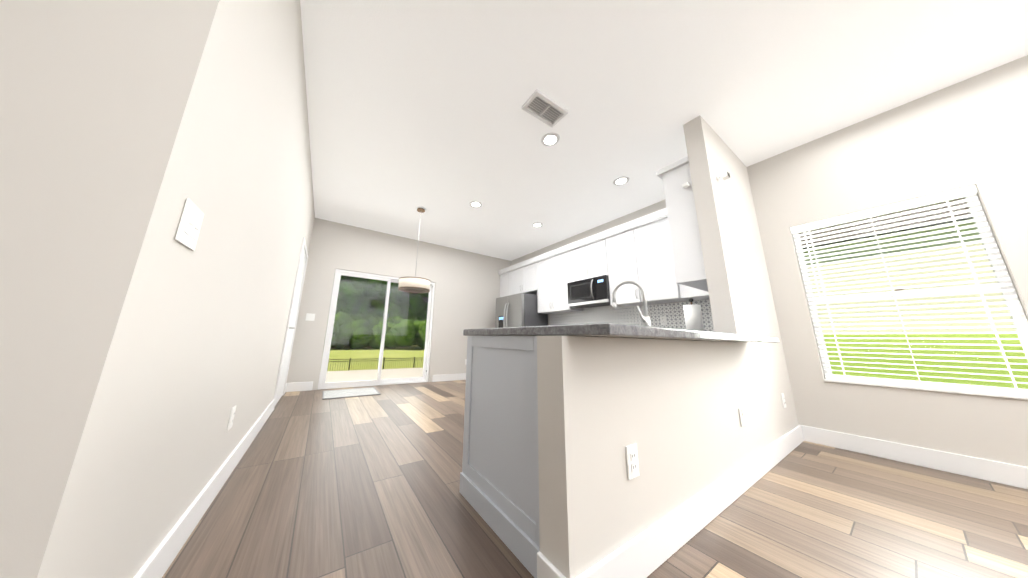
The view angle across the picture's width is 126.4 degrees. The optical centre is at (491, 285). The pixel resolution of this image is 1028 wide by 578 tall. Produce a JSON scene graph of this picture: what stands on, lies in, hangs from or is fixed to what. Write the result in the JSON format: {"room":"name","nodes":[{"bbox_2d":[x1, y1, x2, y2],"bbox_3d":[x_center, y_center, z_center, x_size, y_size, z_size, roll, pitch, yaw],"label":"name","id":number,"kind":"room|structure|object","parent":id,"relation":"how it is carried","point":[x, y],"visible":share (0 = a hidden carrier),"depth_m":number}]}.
{"room":"kitchen","nodes":[
{"label":"kitchen","id":0,"kind":"room"},
{"bbox_2d":[0,0,123,291],"bbox_3d":[-2.284,-0.685,-0.145,3.150,2.899,0.120,9,-14,-32],"label":"wall","id":1,"kind":"structure","parent":0,"point":[50,50],"depth_m":0.57},
{"bbox_2d":[0,0,314,577],"bbox_3d":[-2.040,-0.133,2.459,0.120,2.899,4.342,9,-14,-32],"label":"wall","id":2,"kind":"structure","parent":0,"point":[141,348],"depth_m":0.69},
{"bbox_2d":[175,198,203,250],"bbox_3d":[-0.919,-0.182,0.795,0.012,0.128,0.116,9,-14,-32],"label":"light switch","id":3,"kind":"object","parent":2,"relation":"attached to","point":[189,227],"visible":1,"depth_m":0.78},
{"bbox_2d":[133,399,274,577],"bbox_3d":[-1.685,1.130,1.707,0.016,0.135,3.110,9,-14,-32],"label":"baseboard","id":4,"kind":"structure","parent":2,"relation":"attached to","point":[160,560],"depth_m":1.14},
{"bbox_2d":[227,405,236,430],"bbox_3d":[-1.508,0.769,1.508,0.010,0.118,0.075,9,-14,-32],"label":"outlet","id":5,"kind":"object","parent":2,"relation":"attached to","point":[231,418],"visible":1,"depth_m":1.49},
{"bbox_2d":[273,237,307,410],"bbox_3d":[-2.747,0.490,3.627,0.069,2.130,1.020,9,-14,-32],"label":"door","id":6,"kind":"structure","parent":2,"relation":"in","point":[289,334],"depth_m":3.51},
{"bbox_2d":[286,218,510,389],"bbox_3d":[-1.386,0.515,5.474,4.546,2.899,0.150,9,-14,-32],"label":"wall","id":7,"kind":"structure","parent":0,"point":[467,290],"depth_m":5.31},
{"bbox_2d":[285,381,312,391],"bbox_3d":[-3.036,1.599,4.087,0.354,0.135,0.016,9,-14,-32],"label":"baseboard","id":8,"kind":"structure","parent":7,"relation":"attached to","point":[295,386],"depth_m":4.08},
{"bbox_2d":[306,313,314,320],"bbox_3d":[-3.015,0.530,4.310,0.120,0.118,0.012,9,-14,-32],"label":"light switch","id":9,"kind":"object","parent":7,"relation":"attached to","point":[310,317],"visible":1,"depth_m":4.31},
{"bbox_2d":[318,269,434,389],"bbox_3d":[-2.061,0.832,4.959,1.856,2.037,0.122,9,-14,-32],"label":"sliding door","id":10,"kind":"structure","parent":7,"relation":"in","point":[322,384],"depth_m":4.83},
{"bbox_2d":[432,373,465,381],"bbox_3d":[-0.640,1.966,5.576,1.330,0.135,0.016,9,-14,-32],"label":"baseboard","id":11,"kind":"structure","parent":7,"relation":"attached to","point":[461,376],"depth_m":5.41},
{"bbox_2d":[162,380,1027,577],"bbox_3d":[-0.376,1.071,0.718,7.720,0.100,8.944,9,-14,-32],"label":"floor","id":12,"kind":"structure","parent":0,"point":[315,485],"depth_m":1.32},
{"bbox_2d":[322,387,380,399],"bbox_3d":[-2.177,1.665,4.016,0.750,0.013,0.610,9,-14,-32],"label":"door mat","id":13,"kind":"object","parent":12,"relation":"on","point":[342,393],"visible":1,"depth_m":3.97},
{"bbox_2d":[459,336,539,577],"bbox_3d":[0.241,0.735,1.431,0.523,0.880,0.700,9,-14,-32],"label":"base cabinet","id":14,"kind":"object","parent":12,"relation":"on","point":[499,483],"visible":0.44,"depth_m":1.20},
{"bbox_2d":[463,323,778,342],"bbox_3d":[1.414,0.428,2.094,3.142,0.040,1.061,9,-14,-32],"label":"countertop","id":15,"kind":"structure","parent":14,"relation":"on","point":[612,330],"depth_m":1.04},
{"bbox_2d":[612,280,650,325],"bbox_3d":[1.050,0.163,1.971,0.121,0.411,0.247,9,-14,-32],"label":"faucet","id":16,"kind":"object","parent":15,"relation":"on","point":[645,318],"visible":0.81,"depth_m":1.93},
{"bbox_2d":[683,298,703,330],"bbox_3d":[1.930,0.308,2.488,0.176,0.378,0.176,9,-14,-32],"label":"paper towel holder","id":17,"kind":"object","parent":15,"relation":"on","point":[693,316],"visible":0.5,"depth_m":2.44},
{"bbox_2d":[495,293,547,327],"bbox_3d":[0.578,1.127,5.478,0.775,1.790,0.917,9,-14,-32],"label":"fridge","id":18,"kind":"object","parent":12,"relation":"on","point":[518,310],"visible":0.33,"depth_m":5.25},
{"bbox_2d":[300,0,1027,260],"bbox_3d":[-0.310,-1.863,1.334,7.720,0.100,8.944,9,-14,-32],"label":"ceiling","id":19,"kind":"structure","parent":0,"point":[413,106],"depth_m":2.13},
{"bbox_2d":[398,208,430,292],"bbox_3d":[-1.160,-0.575,4.057,0.462,1.337,0.462,9,-14,-32],"label":"pendant light","id":20,"kind":"object","parent":19,"relation":"hanging from","point":[415,284],"visible":1,"depth_m":3.79},
{"bbox_2d":[470,201,481,207],"bbox_3d":[-0.249,-1.245,4.008,0.190,0.006,0.190,9,-14,-32],"label":"recessed light","id":21,"kind":"object","parent":19,"relation":"in","point":[476,204],"visible":1,"depth_m":4.00},
{"bbox_2d":[532,223,542,226],"bbox_3d":[0.816,-1.082,4.670,0.190,0.006,0.190,9,-14,-32],"label":"recessed light","id":22,"kind":"object","parent":19,"relation":"in","point":[537,224],"visible":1,"depth_m":4.65},
{"bbox_2d":[522,89,567,126],"bbox_3d":[0.475,-1.571,2.325,0.375,0.028,0.200,9,-14,-32],"label":"ceiling vent","id":23,"kind":"object","parent":19,"relation":"in","point":[543,107],"visible":0.98,"depth_m":2.31},
{"bbox_2d":[541,133,559,145],"bbox_3d":[0.605,-1.504,2.687,0.190,0.006,0.190,9,-14,-32],"label":"recessed light","id":24,"kind":"object","parent":19,"relation":"in","point":[550,139],"visible":1,"depth_m":2.68},
{"bbox_2d":[613,176,628,184],"bbox_3d":[1.666,-1.341,3.347,0.190,0.006,0.190,9,-14,-32],"label":"recessed light","id":25,"kind":"object","parent":19,"relation":"in","point":[621,180],"visible":1,"depth_m":3.33},
{"bbox_2d":[537,115,798,577],"bbox_3d":[1.571,-0.157,1.961,3.176,2.899,0.135,9,-14,-32],"label":"wall","id":26,"kind":"structure","parent":0,"point":[670,408],"depth_m":1.25},
{"bbox_2d":[625,443,639,479],"bbox_3d":[0.571,0.713,1.051,0.075,0.118,0.010,9,-14,-32],"label":"outlet","id":27,"kind":"object","parent":26,"relation":"attached to","point":[632,461],"visible":1,"depth_m":1.04},
{"bbox_2d":[557,425,808,577],"bbox_3d":[1.566,1.181,1.606,3.172,0.135,0.024,9,-14,-32],"label":"baseboard","id":28,"kind":"structure","parent":26,"relation":"attached to","point":[647,552],"depth_m":1.17},
{"bbox_2d":[658,156,707,291],"bbox_3d":[1.954,-0.573,2.520,0.458,1.162,0.235,9,-14,-32],"label":"upper cabinet","id":29,"kind":"object","parent":26,"relation":"attached to","point":[682,229],"depth_m":2.40},
{"bbox_2d":[520,268,674,307],"bbox_3d":[1.068,0.010,4.300,0.840,0.608,3.866,9,-14,-32],"label":"handle","id":30,"kind":"object","parent":29,"relation":"attached to","point":[588,275],"visible":0.65,"depth_m":4.29},
{"bbox_2d":[682,182,689,187],"bbox_3d":[1.786,-0.916,2.388,0.048,0.031,0.046,9,-14,-32],"label":"security camera","id":31,"kind":"object","parent":29,"relation":"attached to","point":[686,185],"visible":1,"depth_m":2.38},
{"bbox_2d":[708,299,713,331],"bbox_3d":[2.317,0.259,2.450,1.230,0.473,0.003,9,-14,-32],"label":"backsplash","id":32,"kind":"structure","parent":26,"relation":"attached to","point":[708,299],"depth_m":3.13},
{"bbox_2d":[714,172,738,331],"bbox_3d":[1.987,-0.315,2.133,0.180,1.378,0.076,9,-14,-32],"label":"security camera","id":33,"kind":"object","parent":26,"relation":"attached to","point":[725,176],"visible":0.98,"depth_m":2.19},
{"bbox_2d":[738,407,745,426],"bbox_3d":[1.680,0.882,1.737,0.080,0.110,0.014,9,-14,-32],"label":"outlet","id":34,"kind":"object","parent":26,"relation":"attached to","point":[741,410],"visible":0.98,"depth_m":1.73},
{"bbox_2d":[781,393,785,407],"bbox_3d":[2.600,1.027,2.311,0.075,0.118,0.010,9,-14,-32],"label":"outlet","id":35,"kind":"object","parent":26,"relation":"attached to","point":[783,400],"visible":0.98,"depth_m":2.30},
{"bbox_2d":[511,55,1027,466],"bbox_3d":[2.893,0.079,2.944,0.140,2.899,8.784,9,-14,-32],"label":"wall","id":36,"kind":"structure","parent":0,"point":[969,132],"depth_m":2.12},
{"bbox_2d":[498,272,509,296],"bbox_3d":[0.460,0.238,6.349,0.346,1.083,0.473,9,-14,-32],"label":"upper cabinet","id":37,"kind":"object","parent":36,"relation":"attached to","point":[504,276],"depth_m":6.33},
{"bbox_2d":[510,268,517,294],"bbox_3d":[0.703,-0.065,6.031,0.346,0.610,0.539,9,-14,-32],"label":"upper cabinet","id":38,"kind":"object","parent":36,"relation":"attached to","point":[513,271],"depth_m":6.02},
{"bbox_2d":[518,260,537,293],"bbox_3d":[0.929,-0.133,5.684,0.346,0.610,0.538,9,-14,-32],"label":"upper cabinet","id":39,"kind":"object","parent":36,"relation":"attached to","point":[528,274],"depth_m":5.60},
{"bbox_2d":[534,256,561,313],"bbox_3d":[1.181,0.021,5.242,0.346,1.083,0.538,9,-14,-32],"label":"upper cabinet","id":40,"kind":"object","parent":36,"relation":"attached to","point":[543,294],"depth_m":5.17},
{"bbox_2d":[546,248,582,311],"bbox_3d":[1.406,-0.046,4.896,0.346,1.083,0.538,9,-14,-32],"label":"upper cabinet","id":41,"kind":"object","parent":36,"relation":"attached to","point":[559,263],"depth_m":4.82},
{"bbox_2d":[570,244,581,281],"bbox_3d":[1.641,-0.347,4.591,0.346,0.610,0.442,9,-14,-32],"label":"upper cabinet","id":42,"kind":"object","parent":36,"relation":"attached to","point":[575,253],"depth_m":4.54},
{"bbox_2d":[582,236,609,279],"bbox_3d":[1.815,-0.399,4.324,0.346,0.610,0.441,9,-14,-32],"label":"upper cabinet","id":43,"kind":"object","parent":36,"relation":"attached to","point":[594,253],"depth_m":4.24},
{"bbox_2d":[567,275,609,307],"bbox_3d":[1.674,0.127,4.325,0.448,0.416,0.756,9,-14,-32],"label":"microwave","id":44,"kind":"object","parent":43,"relation":"attached to","point":[590,292],"visible":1,"depth_m":4.19},
{"bbox_2d":[606,228,642,306],"bbox_3d":[2.051,-0.240,3.906,0.346,1.083,0.577,9,-14,-32],"label":"upper cabinet","id":45,"kind":"object","parent":36,"relation":"attached to","point":[617,244],"depth_m":3.85},
{"bbox_2d":[550,300,712,331],"bbox_3d":[2.031,0.566,4.064,0.008,0.524,3.079,9,-14,-32],"label":"backsplash","id":46,"kind":"structure","parent":36,"relation":"attached to","point":[673,313],"depth_m":3.89},
{"bbox_2d":[660,316,666,324],"bbox_3d":[2.347,0.485,3.555,0.010,0.118,0.075,9,-14,-32],"label":"outlet","id":47,"kind":"object","parent":46,"relation":"attached to","point":[663,321],"visible":1,"depth_m":3.55},
{"bbox_2d":[626,216,693,304],"bbox_3d":[2.280,-0.308,3.554,0.346,1.083,0.528,9,-14,-32],"label":"upper cabinet","id":48,"kind":"object","parent":36,"relation":"attached to","point":[651,253],"depth_m":3.47},
{"bbox_2d":[678,288,708,299],"bbox_3d":[2.560,-0.383,3.122,0.346,1.063,0.638,9,-14,-32],"label":"upper cabinet","id":49,"kind":"object","parent":36,"relation":"attached to","point":[685,293],"depth_m":3.09},
{"bbox_2d":[792,193,1027,399],"bbox_3d":[3.352,0.072,2.173,0.145,1.508,0.927,9,-14,-32],"label":"window","id":50,"kind":"structure","parent":36,"relation":"in","point":[1018,323],"depth_m":2.00},
{"bbox_2d":[790,185,1027,395],"bbox_3d":[3.334,0.059,2.163,0.069,1.482,0.919,9,-14,-32],"label":"window blinds","id":51,"kind":"object","parent":50,"relation":"attached to","point":[946,196],"visible":1,"depth_m":2.09},
{"bbox_2d":[805,426,1027,488],"bbox_3d":[4.008,1.058,0.759,0.016,0.135,4.086,9,-14,-32],"label":"baseboard","id":52,"kind":"structure","parent":36,"relation":"attached to","point":[979,468],"depth_m":1.93},
{"bbox_3d":[9.084,2.930,3.647,160.000,1.880,48.000,9,-14,-32],"label":"lawn","id":53,"kind":"structure","parent":0,"visible":0},
{"bbox_2d":[327,357,423,370],"bbox_3d":[-2.181,7.358,24.468,68.040,1.320,0.080,9,-14,-32],"label":"fence","id":54,"kind":"object","parent":53,"relation":"on","point":[349,361],"depth_m":20.25},
{"bbox_2d":[329,275,428,320],"bbox_3d":[-10.464,1.142,18.019,33.694,10.538,9.750,9,-14,-32],"label":"oak tree","id":55,"kind":"object","parent":53,"relation":"on","point":[360,296],"depth_m":16.94},
{"label":"outside","id":56,"kind":"structure","parent":0,"visible":0},
{"bbox_2d":[318,368,422,382],"bbox_3d":[-2.048,2.271,6.439,16.000,0.110,2.706,9,-14,-32],"label":"patio slab","id":57,"kind":"object","parent":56,"point":[353,375],"depth_m":6.26},
{"bbox_2d":[320,345,423,370],"bbox_3d":[-28.116,20.463,87.852,350.000,0.548,137.000,9,-14,-32],"label":"pasture","id":58,"kind":"structure","parent":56,"point":[360,357],"depth_m":36.97},
{"bbox_2d":[323,308,426,349],"bbox_3d":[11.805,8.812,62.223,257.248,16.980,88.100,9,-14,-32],"label":"tree","id":59,"kind":"object","parent":58,"relation":"on","point":[398,325],"depth_m":58.01},
{"bbox_2d":[824,334,1027,390],"bbox_3d":[21.158,2.334,7.577,35.700,1.410,19.300,9,-14,-32],"label":"ground","id":60,"kind":"structure","parent":56,"point":[962,370],"depth_m":5.19},
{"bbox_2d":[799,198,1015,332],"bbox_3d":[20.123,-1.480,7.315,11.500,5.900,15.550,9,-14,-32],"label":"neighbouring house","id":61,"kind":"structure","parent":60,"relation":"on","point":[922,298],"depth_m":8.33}
]}

